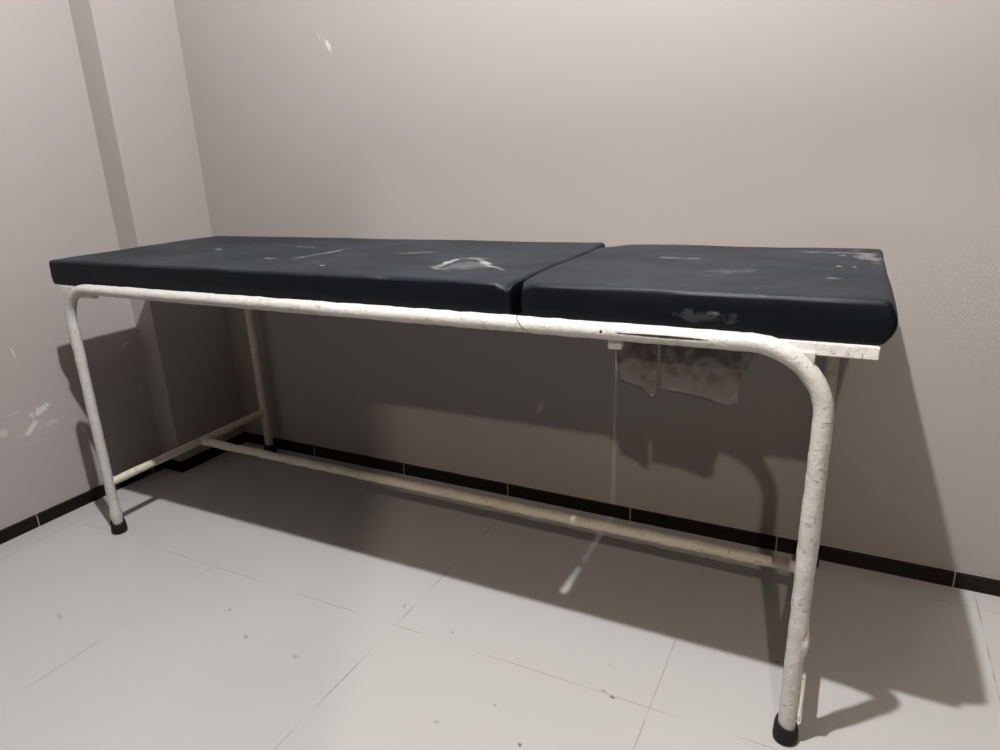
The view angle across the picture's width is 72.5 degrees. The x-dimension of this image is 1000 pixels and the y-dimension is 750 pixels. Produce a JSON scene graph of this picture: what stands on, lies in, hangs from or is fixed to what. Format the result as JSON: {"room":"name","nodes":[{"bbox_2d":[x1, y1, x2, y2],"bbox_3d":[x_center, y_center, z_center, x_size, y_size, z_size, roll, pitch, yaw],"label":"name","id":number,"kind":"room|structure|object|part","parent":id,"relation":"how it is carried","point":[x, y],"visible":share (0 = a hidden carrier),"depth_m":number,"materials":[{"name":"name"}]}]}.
{"room":"examination room","nodes":[
{"label":"examination room","id":0,"kind":"room"},
{"bbox_2d":[0,0,244,529],"bbox_3d":[-2.094,-0.470,0.599,0.247,2.750,4.100,7,20,26],"label":"wall","id":1,"kind":"structure","parent":0,"point":[99,153],"depth_m":2.13,"materials":[{"name":"white paint"}]},
{"bbox_2d":[0,433,245,544],"bbox_3d":[-1.973,0.831,0.974,0.107,0.038,4.090,7,20,26],"label":"baseboard","id":2,"kind":"structure","parent":1,"relation":"attached to","point":[17,529],"depth_m":2.24,"materials":[{"name":"black tile"}]},
{"bbox_2d":[0,442,999,749],"bbox_3d":[-0.481,1.071,0.259,3.747,0.100,4.400,7,20,26],"label":"floor","id":3,"kind":"structure","parent":0,"point":[244,601],"depth_m":1.55,"materials":[{"name":"tile"}]},
{"bbox_2d":[49,236,897,746],"bbox_3d":[-0.176,0.092,1.768,1.996,0.817,0.675,7,20,26],"label":"examination table","id":4,"kind":"object","parent":3,"relation":"on","point":[711,311],"visible":1,"depth_m":1.28,"materials":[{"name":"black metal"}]},
{"bbox_3d":[-1.145,0.154,1.935,0.034,0.632,0.065,-15,22,-34],"label":"leg","id":5,"kind":"part","parent":4,"relation":"part of","materials":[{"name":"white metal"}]},
{"bbox_3d":[-0.879,-0.025,2.476,0.032,0.620,0.032,7,20,26],"label":"leg","id":6,"kind":"part","parent":4,"relation":"part of","materials":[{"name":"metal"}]},
{"bbox_2d":[49,236,604,314],"bbox_3d":[-0.470,-0.287,1.771,1.389,0.071,0.570,7,20,26],"label":"cushion","id":7,"kind":"object","parent":4,"relation":"on","point":[454,276],"depth_m":1.55,"materials":[{"name":"black leather"}]},
{"bbox_3d":[-0.329,-0.087,1.413,1.855,0.129,0.032,7,20,26],"label":"rail","id":8,"kind":"part","parent":4,"relation":"part of","materials":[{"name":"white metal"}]},
{"bbox_2d":[521,244,897,344],"bbox_3d":[0.413,-0.182,1.324,0.611,0.069,0.556,7,20,26],"label":"cushion","id":9,"kind":"object","parent":4,"relation":"on","point":[784,296],"depth_m":1.13,"materials":[{"name":"black leather"}]},
{"bbox_3d":[0.504,0.354,1.136,0.035,0.609,0.049,7,20,26],"label":"leg","id":10,"kind":"part","parent":4,"relation":"part of","materials":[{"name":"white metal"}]},
{"bbox_3d":[0.781,0.177,1.652,0.032,0.608,0.032,7,20,26],"label":"leg","id":11,"kind":"part","parent":4,"relation":"part of","materials":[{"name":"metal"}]},
{"bbox_2d":[174,0,999,579],"bbox_3d":[0.428,-0.899,1.616,3.747,2.750,0.150,7,20,26],"label":"wall","id":12,"kind":"structure","parent":0,"point":[865,124],"depth_m":1.76,"materials":[{"name":"white paint"}]},
{"bbox_2d":[243,432,999,596],"bbox_3d":[0.487,0.419,1.941,3.350,0.038,0.010,7,20,26],"label":"baseboard","id":13,"kind":"structure","parent":12,"relation":"attached to","point":[979,584],"depth_m":1.95,"materials":[{"name":"black tile"}]}
]}

